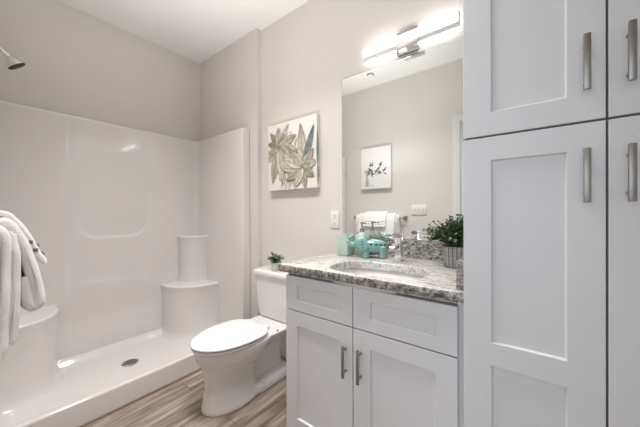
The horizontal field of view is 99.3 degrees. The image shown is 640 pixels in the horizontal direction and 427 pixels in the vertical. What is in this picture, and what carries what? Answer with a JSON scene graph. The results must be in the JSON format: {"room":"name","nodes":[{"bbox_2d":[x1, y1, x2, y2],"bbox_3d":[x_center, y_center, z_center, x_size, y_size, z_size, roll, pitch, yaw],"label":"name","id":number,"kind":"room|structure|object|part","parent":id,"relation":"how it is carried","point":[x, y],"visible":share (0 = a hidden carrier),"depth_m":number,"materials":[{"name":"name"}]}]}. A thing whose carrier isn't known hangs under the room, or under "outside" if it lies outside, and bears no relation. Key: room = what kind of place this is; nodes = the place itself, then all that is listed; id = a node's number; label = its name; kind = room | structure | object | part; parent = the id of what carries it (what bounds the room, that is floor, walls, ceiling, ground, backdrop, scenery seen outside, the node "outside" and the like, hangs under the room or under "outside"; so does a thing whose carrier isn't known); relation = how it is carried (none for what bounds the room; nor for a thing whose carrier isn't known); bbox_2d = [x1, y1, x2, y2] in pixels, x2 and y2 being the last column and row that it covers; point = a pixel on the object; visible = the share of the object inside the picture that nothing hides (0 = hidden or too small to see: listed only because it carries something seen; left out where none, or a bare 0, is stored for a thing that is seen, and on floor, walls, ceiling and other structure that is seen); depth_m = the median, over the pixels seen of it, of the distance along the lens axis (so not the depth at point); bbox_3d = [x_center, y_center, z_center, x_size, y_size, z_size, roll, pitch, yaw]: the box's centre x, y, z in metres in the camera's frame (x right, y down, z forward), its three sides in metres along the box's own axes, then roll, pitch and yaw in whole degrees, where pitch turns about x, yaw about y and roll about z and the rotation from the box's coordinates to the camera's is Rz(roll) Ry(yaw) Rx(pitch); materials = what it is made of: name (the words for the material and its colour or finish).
{"room":"bathroom","nodes":[
{"label":"bathroom","id":0,"kind":"room"},
{"bbox_2d":[0,0,199,140],"bbox_3d":[-1.725,-0.208,2.384,0.120,2.740,1.685,0,0,37],"label":"wall","id":1,"kind":"structure","parent":0,"point":[78,63],"depth_m":2.17,"materials":[{"name":"white paint"}]},
{"bbox_2d":[58,0,308,63],"bbox_3d":[-0.437,-1.620,1.311,3.475,0.080,1.805,0,0,37],"label":"ceiling","id":2,"kind":"structure","parent":0,"point":[195,30],"depth_m":2.20,"materials":[{"name":"white paint"}]},
{"bbox_2d":[84,356,287,426],"bbox_3d":[-1.119,1.206,0.416,3.475,0.080,4.085,0,0,37],"label":"floor","id":3,"kind":"structure","parent":0,"point":[177,404],"depth_m":1.59,"materials":[{"name":"brown wood"}]},
{"bbox_2d":[0,100,249,426],"bbox_3d":[-1.400,0.215,2.033,0.817,1.893,1.514,0,0,37],"label":"shower stall","id":4,"kind":"object","parent":3,"relation":"on","point":[143,236],"visible":0.95,"depth_m":2.15,"materials":[{"name":"white plastic"}]},
{"bbox_3d":[-1.816,0.881,1.707,0.408,0.458,0.358,0,0,38],"label":"corner seat","id":5,"kind":"part","parent":4,"relation":"part of","materials":[{"name":"white plastic"}]},
{"bbox_3d":[-1.203,0.875,2.506,0.408,0.458,0.388,0,0,38],"label":"corner seat","id":6,"kind":"part","parent":4,"relation":"part of","materials":[{"name":"white plastic"}]},
{"bbox_2d":[177,234,206,281],"bbox_3d":[-1.237,0.433,2.641,0.191,0.441,0.211,0,0,38],"label":"corner shelf","id":7,"kind":"object","parent":4,"relation":"attached to","point":[191,248],"depth_m":2.59,"materials":[{"name":"white plastic"}]},
{"bbox_2d":[77,368,200,426],"bbox_3d":[-1.164,1.156,1.657,0.011,0.012,1.199,0,0,37],"label":"trim","id":8,"kind":"structure","parent":3,"relation":"on","point":[199,369],"depth_m":1.68,"materials":[{"name":"beige"}]},
{"bbox_2d":[190,265,288,416],"bbox_3d":[-0.470,0.793,1.829,0.462,0.731,0.785,0,0,37],"label":"toilet","id":9,"kind":"object","parent":3,"relation":"on","point":[238,360],"visible":0.94,"depth_m":1.67,"materials":[{"name":"white ceramic"}]},
{"bbox_3d":[-0.570,0.776,1.698,0.372,0.016,0.449,0,0,38],"label":"seat","id":10,"kind":"part","parent":9,"relation":"part of","materials":[{"name":"white plastic"}]},
{"bbox_3d":[-0.570,0.754,1.698,0.380,0.020,0.457,0,0,38],"label":"lid","id":11,"kind":"part","parent":9,"relation":"part of","materials":[{"name":"white plastic"}]},
{"bbox_3d":[-0.470,0.973,1.828,0.368,0.372,0.752,0,0,38],"label":"bowl","id":12,"kind":"part","parent":9,"relation":"part of","materials":[{"name":"white ceramic"}]},
{"bbox_3d":[-0.294,0.623,2.058,0.438,0.326,0.185,0,0,38],"label":"tank","id":13,"kind":"part","parent":9,"relation":"part of","materials":[{"name":"white ceramic"}]},
{"bbox_3d":[-0.296,0.444,2.056,0.462,0.035,0.209,0,0,38],"label":"tank lid","id":14,"kind":"part","parent":9,"relation":"part of","materials":[{"name":"white ceramic"}]},
{"bbox_2d":[267,252,284,270],"bbox_3d":[-0.334,0.354,2.021,0.174,0.142,0.116,0,0,37],"label":"succulent","id":15,"kind":"object","parent":9,"relation":"on","point":[275,260],"visible":1,"depth_m":2.00,"materials":[{"name":"green plant"}]},
{"bbox_2d":[286,273,463,426],"bbox_3d":[0.314,0.727,1.358,0.824,0.861,0.597,0,0,37],"label":"vanity cabinet","id":16,"kind":"object","parent":3,"relation":"on","point":[356,357],"visible":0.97,"depth_m":1.11,"materials":[{"name":"white paint"}]},
{"bbox_3d":[-0.013,0.399,1.285,0.394,0.170,0.019,0,0,38],"label":"drawer","id":17,"kind":"part","parent":16,"relation":"part of","materials":[{"name":"white paint"}]},
{"bbox_3d":[-0.011,0.791,1.287,0.394,0.604,0.019,0,0,38],"label":"door","id":18,"kind":"part","parent":16,"relation":"part of","materials":[{"name":"white paint"}]},
{"bbox_3d":[0.104,0.630,1.164,0.012,0.138,0.034,0,0,38],"label":"handle","id":19,"kind":"part","parent":16,"relation":"part of","materials":[{"name":"silver metal"}]},
{"bbox_3d":[0.161,0.629,1.120,0.012,0.140,0.034,0,0,38],"label":"handle","id":20,"kind":"part","parent":16,"relation":"part of","materials":[{"name":"silver metal"}]},
{"bbox_2d":[278,237,463,303],"bbox_3d":[0.302,0.226,1.373,0.860,0.138,0.582,0,0,37],"label":"countertop","id":21,"kind":"structure","parent":16,"relation":"on","point":[424,259],"depth_m":1.29,"materials":[{"name":"stone"}]},
{"bbox_2d":[337,234,353,255],"bbox_3d":[0.159,0.192,1.690,0.083,0.128,0.083,0,0,37],"label":"tumbler","id":22,"kind":"object","parent":21,"relation":"on","point":[343,249],"visible":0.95,"depth_m":1.66,"materials":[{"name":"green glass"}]},
{"bbox_2d":[355,222,368,255],"bbox_3d":[0.261,0.153,1.675,0.078,0.204,0.074,0,0,37],"label":"soap dispenser","id":23,"kind":"object","parent":21,"relation":"on","point":[361,233],"visible":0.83,"depth_m":1.66,"materials":[{"name":"green glass"}]},
{"bbox_2d":[346,235,388,258],"bbox_3d":[0.274,0.190,1.580,0.245,0.130,0.100,0,0,4],"label":"elephant figurine","id":24,"kind":"object","parent":21,"relation":"on","point":[361,243],"visible":1,"depth_m":1.54,"materials":[{"name":"teal ceramic"}]},
{"bbox_2d":[333,268,423,293],"bbox_3d":[0.267,0.367,1.267,0.484,0.142,0.334,0,0,37],"label":"sink","id":25,"kind":"object","parent":21,"relation":"in","point":[361,271],"visible":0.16,"depth_m":1.39,"materials":[{"name":"white ceramic"}]},
{"bbox_2d":[389,233,404,261],"bbox_3d":[0.404,0.181,1.443,0.052,0.150,0.122,0,0,37],"label":"faucet","id":26,"kind":"object","parent":21,"relation":"on","point":[397,246],"visible":1,"depth_m":1.45,"materials":[{"name":"silver metal"}]},
{"bbox_3d":[0.392,0.175,1.427,0.027,0.034,0.081,0,0,38],"label":"spout","id":27,"kind":"part","parent":26,"relation":"part of","materials":[{"name":"silver metal"}]},
{"bbox_3d":[0.412,0.115,1.454,0.038,0.018,0.087,0,0,38],"label":"lever","id":28,"kind":"part","parent":26,"relation":"part of","materials":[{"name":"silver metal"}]},
{"bbox_2d":[422,213,463,268],"bbox_3d":[0.619,0.127,1.312,0.268,0.256,0.216,0,0,37],"label":"potted plant","id":29,"kind":"object","parent":21,"relation":"on","point":[451,252],"visible":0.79,"depth_m":1.28,"materials":[{"name":"green plant"}]},
{"bbox_3d":[0.646,0.205,1.300,0.118,0.100,0.118,0,0,38],"label":"pot","id":30,"kind":"part","parent":29,"relation":"part of","materials":[{"name":"white ceramic"}]},
{"bbox_3d":[0.156,0.718,1.171,0.796,0.840,0.002,0,0,38],"label":"frame","id":31,"kind":"part","parent":16,"relation":"part of","materials":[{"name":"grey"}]},
{"bbox_3d":[0.306,0.398,1.040,0.402,0.170,0.019,0,0,38],"label":"drawer","id":32,"kind":"part","parent":16,"relation":"part of","materials":[{"name":"white paint"}]},
{"bbox_3d":[0.307,0.790,1.042,0.402,0.604,0.019,0,0,38],"label":"door","id":33,"kind":"part","parent":16,"relation":"part of","materials":[{"name":"white paint"}]},
{"bbox_2d":[463,0,639,426],"bbox_3d":[0.876,0.006,0.897,0.626,2.300,0.637,0,0,37],"label":"linen cabinet","id":34,"kind":"object","parent":3,"relation":"on","point":[551,88],"visible":1,"depth_m":0.74,"materials":[{"name":"white paint"}]},
{"bbox_3d":[0.587,0.431,0.775,0.315,1.322,0.019,0,0,38],"label":"door","id":35,"kind":"part","parent":34,"relation":"part of","materials":[{"name":"white paint"}]},
{"bbox_3d":[0.582,-0.687,0.771,0.315,0.901,0.019,0,0,38],"label":"door","id":36,"kind":"part","parent":34,"relation":"part of","materials":[{"name":"white paint"}]},
{"bbox_3d":[0.664,-0.094,0.678,0.014,0.134,0.034,0,0,38],"label":"handle","id":37,"kind":"part","parent":34,"relation":"part of","materials":[{"name":"silver metal"}]},
{"bbox_3d":[0.663,-0.374,0.677,0.014,0.137,0.034,0,0,38],"label":"handle","id":38,"kind":"part","parent":34,"relation":"part of","materials":[{"name":"silver metal"}]},
{"bbox_3d":[0.837,0.430,0.583,0.306,1.322,0.019,0,0,38],"label":"door","id":39,"kind":"part","parent":34,"relation":"part of","materials":[{"name":"white paint"}]},
{"bbox_3d":[0.832,-0.687,0.579,0.306,0.901,0.019,0,0,38],"label":"door","id":40,"kind":"part","parent":34,"relation":"part of","materials":[{"name":"white paint"}]},
{"bbox_3d":[0.724,-0.094,0.633,0.014,0.134,0.034,0,0,38],"label":"handle","id":41,"kind":"part","parent":34,"relation":"part of","materials":[{"name":"silver metal"}]},
{"bbox_3d":[0.722,-0.374,0.632,0.014,0.137,0.034,0,0,38],"label":"handle","id":42,"kind":"part","parent":34,"relation":"part of","materials":[{"name":"silver metal"}]},
{"bbox_2d":[200,28,261,318],"bbox_3d":[-0.885,-0.212,2.622,0.925,2.740,0.045,0,0,37],"label":"wall","id":43,"kind":"structure","parent":0,"point":[230,79],"depth_m":2.43,"materials":[{"name":"white paint"}]},
{"bbox_2d":[270,262,277,270],"bbox_3d":[-0.340,0.395,2.028,0.062,0.060,0.062,0,0,38],"label":"pot","id":44,"kind":"object","parent":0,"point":[274,265],"depth_m":2.00,"materials":[{"name":"white ceramic"}]},
{"bbox_2d":[261,0,462,344],"bbox_3d":[0.130,-0.214,1.947,3.355,2.740,0.120,0,0,37],"label":"wall","id":45,"kind":"structure","parent":0,"point":[307,53],"depth_m":1.97,"materials":[{"name":"white paint"}]},
{"bbox_2d":[280,343,285,357],"bbox_3d":[-0.168,1.106,2.100,0.842,0.100,0.014,0,0,37],"label":"baseboard","id":46,"kind":"structure","parent":45,"relation":"attached to","point":[282,346],"depth_m":2.19,"materials":[{"name":"white paint"}]},
{"bbox_2d":[268,113,319,190],"bbox_3d":[-0.216,-0.451,2.106,0.510,0.530,0.046,0,0,37],"label":"canvas painting","id":47,"kind":"object","parent":45,"relation":"attached to","point":[293,145],"visible":1,"depth_m":2.06},
{"bbox_2d":[331,211,338,227],"bbox_3d":[0.103,0.044,1.888,0.071,0.116,0.009,0,0,37],"label":"wall outlet","id":48,"kind":"object","parent":45,"relation":"attached to","point":[334,214],"visible":1,"depth_m":1.88,"materials":[{"name":"white plastic"}]},
{"bbox_2d":[342,36,464,242],"bbox_3d":[0.484,-0.379,1.594,0.840,1.063,0.006,0,0,37],"label":"wall mirror","id":49,"kind":"object","parent":45,"relation":"attached to","point":[402,118],"visible":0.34,"depth_m":1.58,"materials":[{"name":"clear glass"}]},
{"bbox_2d":[354,237,462,260],"bbox_3d":[0.474,0.205,1.596,0.860,0.100,0.018,0,0,38],"label":"backsplash","id":50,"kind":"structure","parent":45,"relation":"attached to","point":[426,250],"depth_m":1.52,"materials":[{"name":"stone"}]},
{"bbox_2d":[362,10,459,61],"bbox_3d":[0.493,-0.984,1.541,0.542,0.138,0.072,0,0,37],"label":"vanity light","id":51,"kind":"object","parent":45,"relation":"attached to","point":[407,41],"visible":1,"depth_m":1.51,"materials":[{"name":"grey metal"}]},
{"bbox_3d":[-0.944,-0.205,0.647,3.475,2.740,0.120,0,0,37],"label":"wall","id":52,"kind":"structure","parent":0,"visible":0},
{"bbox_2d":[0,47,24,69],"bbox_3d":[-1.778,-0.905,1.495,0.086,0.183,0.215,0,0,37],"label":"shower","id":53,"kind":"object","parent":52,"relation":"attached to","point":[12,63],"visible":1,"depth_m":1.52,"materials":[{"name":"silver metal"}]},
{"bbox_3d":[-1.141,0.070,0.911,0.698,0.048,0.056,0,0,37],"label":"towel bar","id":54,"kind":"object","parent":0,"visible":0},
{"bbox_2d":[0,217,44,360],"bbox_3d":[-1.120,0.215,0.962,0.575,0.410,0.156,0,0,37],"label":"bath towel","id":55,"kind":"object","parent":54,"relation":"hanging from","point":[21,283],"visible":1,"depth_m":0.81,"materials":[{"name":"white fabric"}]},
{"bbox_2d":[0,210,46,263],"bbox_3d":[-1.105,0.082,0.974,0.302,0.189,0.147,0,0,37],"label":"hand towel","id":56,"kind":"object","parent":55,"relation":"on","point":[39,255],"visible":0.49,"depth_m":0.91,"materials":[{"name":"white fabric"}]}
]}

